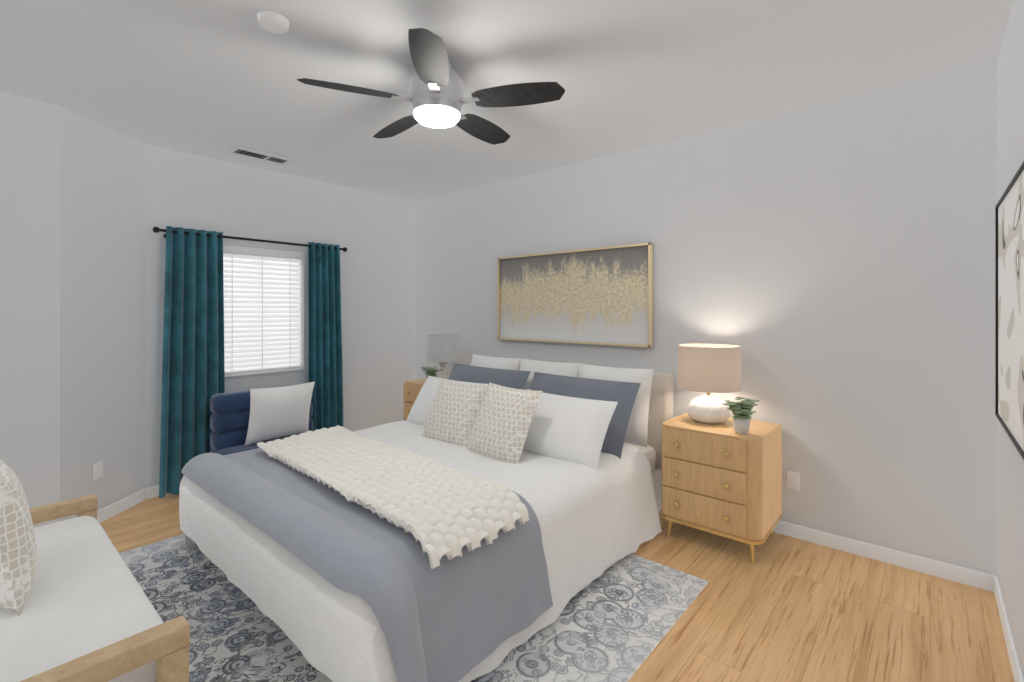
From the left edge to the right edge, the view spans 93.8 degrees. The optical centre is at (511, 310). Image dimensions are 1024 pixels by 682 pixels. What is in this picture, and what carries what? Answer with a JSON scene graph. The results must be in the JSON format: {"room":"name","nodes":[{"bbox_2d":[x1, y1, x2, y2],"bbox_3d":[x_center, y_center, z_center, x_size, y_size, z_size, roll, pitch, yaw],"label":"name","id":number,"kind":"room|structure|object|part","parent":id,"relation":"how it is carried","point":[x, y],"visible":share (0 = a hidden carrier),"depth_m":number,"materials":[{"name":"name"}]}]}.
{"room":"bedroom","nodes":[
{"label":"bedroom","id":0,"kind":"room"},
{"bbox_2d":[0,92,59,526],"bbox_3d":[-3.376,0.085,2.481,0.150,2.730,1.500,0,0,41],"label":"wall","id":1,"kind":"structure","parent":0,"point":[30,293],"depth_m":2.90,"materials":[{"name":"white paint"}]},
{"bbox_2d":[60,106,144,520],"bbox_3d":[-2.882,0.085,3.390,0.113,2.730,0.786,0,0,0],"label":"wall","id":2,"kind":"structure","parent":0,"point":[102,292],"depth_m":3.30,"materials":[{"name":"white paint"}]},
{"bbox_2d":[94,460,102,480],"bbox_3d":[-2.822,1.090,3.272,0.007,0.115,0.070,0,0,-1],"label":"electrical outlet plate","id":3,"kind":"object","parent":2,"relation":"attached to","point":[98,467],"depth_m":3.27,"materials":[{"name":"white plastic"}]},
{"bbox_2d":[97,485,1023,681],"bbox_3d":[-0.828,1.407,2.314,4.810,0.085,4.600,0,0,41],"label":"baseboard","id":4,"kind":"structure","parent":2,"relation":"attached to","point":[970,577],"depth_m":2.73,"materials":[{"name":"white wood"}]},
{"bbox_2d":[145,144,415,487],"bbox_3d":[-2.032,0.085,4.706,0.150,2.730,2.580,0,0,41],"label":"wall","id":5,"kind":"structure","parent":0,"point":[374,234],"depth_m":4.65,"materials":[{"name":"white paint"}]},
{"bbox_2d":[153,226,346,497],"bbox_3d":[-2.219,0.387,4.271,0.136,2.086,1.617,0,0,41],"label":"curtains","id":6,"kind":"object","parent":5,"relation":"attached to","point":[193,375],"visible":0.75,"depth_m":3.89,"materials":[{"name":"teal fabric"}]},
{"bbox_3d":[-2.230,-0.607,4.281,0.106,0.074,1.617,0,0,41],"label":"rod","id":7,"kind":"part","parent":6,"relation":"part of","materials":[{"name":"black metal"}]},
{"bbox_2d":[225,258,303,376],"bbox_3d":[-2.293,0.000,4.376,0.150,1.140,0.740,0,0,41],"label":"window","id":8,"kind":"structure","parent":5,"relation":"in","point":[260,372],"depth_m":4.35,"materials":[{"name":"white plastic"}]},
{"bbox_2d":[223,244,301,374],"bbox_3d":[-2.286,-0.009,4.370,0.060,1.118,0.730,0,0,41],"label":"window blinds","id":9,"kind":"object","parent":8,"relation":"attached to","point":[262,326],"visible":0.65,"depth_m":4.36,"materials":[{"name":"white plastic"}]},
{"bbox_2d":[0,0,1013,201],"bbox_3d":[-0.865,-1.340,2.347,5.510,0.120,5.200,0,0,41],"label":"ceiling","id":10,"kind":"structure","parent":0,"point":[215,79],"depth_m":2.52,"materials":[{"name":"white paint"}]},
{"bbox_2d":[232,147,290,163],"bbox_3d":[-2.055,-1.272,3.942,0.170,0.016,0.400,0,0,41],"label":"ceiling vent","id":11,"kind":"object","parent":10,"relation":"in","point":[259,155],"visible":0.98,"depth_m":3.91,"materials":[{"name":"silver metal"}]},
{"bbox_2d":[257,11,289,33],"bbox_3d":[-1.051,-1.262,2.111,0.130,0.035,0.130,0,0,41],"label":"smoke detector","id":12,"kind":"object","parent":10,"relation":"attached to","point":[273,22],"visible":1,"depth_m":2.08,"materials":[{"name":"white plastic"}]},
{"bbox_2d":[297,28,564,144],"bbox_3d":[-0.397,-1.124,2.532,1.252,0.312,1.259,0,0,41],"label":"ceiling fan","id":13,"kind":"object","parent":10,"relation":"hanging from","point":[436,98],"visible":1,"depth_m":2.38,"materials":[{"name":"silver metal"}]},
{"bbox_2d":[100,493,1013,681],"bbox_3d":[-0.865,1.510,2.347,5.510,0.120,5.200,0,0,41],"label":"floor","id":14,"kind":"structure","parent":0,"point":[783,608],"depth_m":2.27,"materials":[{"name":"brown wood"}]},
{"bbox_2d":[210,381,314,454],"bbox_3d":[-1.936,1.028,3.938,0.675,0.842,0.790,0,0,41],"label":"chair","id":15,"kind":"object","parent":14,"relation":"on","point":[245,420],"visible":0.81,"depth_m":3.84,"materials":[{"name":"fabric"}]},
{"bbox_2d":[244,381,314,445],"bbox_3d":[-1.907,0.840,3.959,0.203,0.466,0.520,0,0,41],"label":"pillow","id":16,"kind":"object","parent":15,"relation":"on","point":[276,412],"depth_m":3.88,"materials":[{"name":"white fabric"}]},
{"bbox_2d":[119,534,707,681],"bbox_3d":[-1.174,1.444,2.092,2.740,0.008,3.610,0,0,41],"label":"rug","id":17,"kind":"object","parent":14,"relation":"on","point":[616,621],"visible":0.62,"depth_m":2.20,"materials":[{"name":"grey fabric"}]},
{"bbox_2d":[0,460,189,681],"bbox_3d":[-1.662,0.978,1.669,1.500,0.921,0.530,0,0,41],"label":"bench","id":18,"kind":"object","parent":17,"relation":"on","point":[76,605],"visible":1,"depth_m":1.50,"materials":[{"name":"white fabric"}]},
{"bbox_2d":[0,460,36,618],"bbox_3d":[-1.753,0.740,1.642,0.500,0.446,0.168,0,0,41],"label":"pillow","id":19,"kind":"object","parent":18,"relation":"on","point":[18,549],"depth_m":1.52,"materials":[{"name":"beige fabric"}]},
{"bbox_2d":[179,354,672,681],"bbox_3d":[-0.378,0.925,3.184,2.251,1.026,2.677,0,0,41],"label":"bed","id":20,"kind":"object","parent":17,"relation":"on","point":[479,516],"visible":1,"depth_m":2.28,"materials":[{"name":"fabric"}]},
{"bbox_2d":[181,433,553,681],"bbox_3d":[-0.941,1.095,2.539,2.251,0.489,0.933,0,0,41],"label":"blanket","id":21,"kind":"object","parent":20,"relation":"on","point":[363,596],"depth_m":1.88,"materials":[{"name":"grey fabric"}]},
{"bbox_2d":[256,425,529,568],"bbox_3d":[-0.758,0.878,2.561,1.844,0.155,0.648,0,0,41],"label":"throw","id":22,"kind":"object","parent":20,"relation":"on","point":[443,516],"depth_m":2.18,"materials":[{"name":"white fabric"}]},
{"bbox_2d":[403,377,448,420],"bbox_3d":[-0.764,1.091,4.920,0.584,0.721,0.532,0,0,41],"label":"nightstand","id":23,"kind":"object","parent":14,"relation":"on","point":[411,389],"visible":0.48,"depth_m":4.85,"materials":[{"name":"brown wood"}]},
{"bbox_2d":[420,366,442,377],"bbox_3d":[-0.802,0.636,4.715,0.235,0.186,0.181,0,0,41],"label":"plant","id":24,"kind":"object","parent":23,"relation":"on","point":[430,371],"visible":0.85,"depth_m":4.70,"materials":[{"name":"green plant"}]},
{"bbox_2d":[427,334,459,378],"bbox_3d":[-0.704,0.489,4.913,0.330,0.480,0.330,0,0,41],"label":"lamp","id":25,"kind":"object","parent":23,"relation":"on","point":[443,350],"visible":1,"depth_m":4.78,"materials":[{"name":"white fabric"}]},
{"bbox_2d":[662,412,781,562],"bbox_3d":[1.327,1.091,3.073,0.604,0.721,0.568,0,0,41],"label":"nightstand","id":26,"kind":"object","parent":14,"relation":"on","point":[723,479],"visible":1,"depth_m":2.87,"materials":[{"name":"brown wood"}]},
{"bbox_2d":[677,343,740,423],"bbox_3d":[1.294,0.479,3.157,0.390,0.500,0.390,0,0,41],"label":"lamp","id":27,"kind":"object","parent":26,"relation":"on","point":[708,369],"visible":0.98,"depth_m":3.02,"materials":[{"name":"white fabric"}]},
{"bbox_2d":[722,397,759,433],"bbox_3d":[1.369,0.624,2.863,0.204,0.210,0.227,0,0,41],"label":"plant","id":28,"kind":"object","parent":26,"relation":"on","point":[741,417],"visible":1,"depth_m":2.83,"materials":[{"name":"green plant"}]},
{"bbox_2d":[416,62,996,575],"bbox_3d":[0.734,0.085,4.104,5.110,2.730,0.150,0,0,41],"label":"wall","id":29,"kind":"structure","parent":0,"point":[828,268],"depth_m":2.95,"materials":[{"name":"white paint"}]},
{"bbox_2d":[497,243,652,346],"bbox_3d":[0.471,-0.120,4.199,1.590,0.800,0.045,0,0,41],"label":"picture","id":30,"kind":"object","parent":29,"relation":"attached to","point":[601,296],"visible":1,"depth_m":4.09,"materials":[{"name":"beige"}]},
{"bbox_2d":[787,471,799,490],"bbox_3d":[1.800,1.090,3.068,0.070,0.115,0.009,0,0,41],"label":"electrical outlet plate","id":31,"kind":"object","parent":29,"relation":"attached to","point":[793,480],"depth_m":3.06,"materials":[{"name":"white plastic"}]},
{"bbox_2d":[997,0,1023,680],"bbox_3d":[0.992,0.085,0.627,0.150,2.730,4.750,0,0,41],"label":"wall","id":32,"kind":"structure","parent":0,"point":[1010,460],"depth_m":2.03,"materials":[{"name":"white paint"}]},
{"bbox_2d":[995,161,1023,459],"bbox_3d":[1.897,0.000,1.808,0.030,0.960,1.020,0,0,41],"label":"picture","id":33,"kind":"object","parent":32,"relation":"attached to","point":[1009,310],"visible":1,"depth_m":1.85,"materials":[{"name":"black metal"}]}
]}

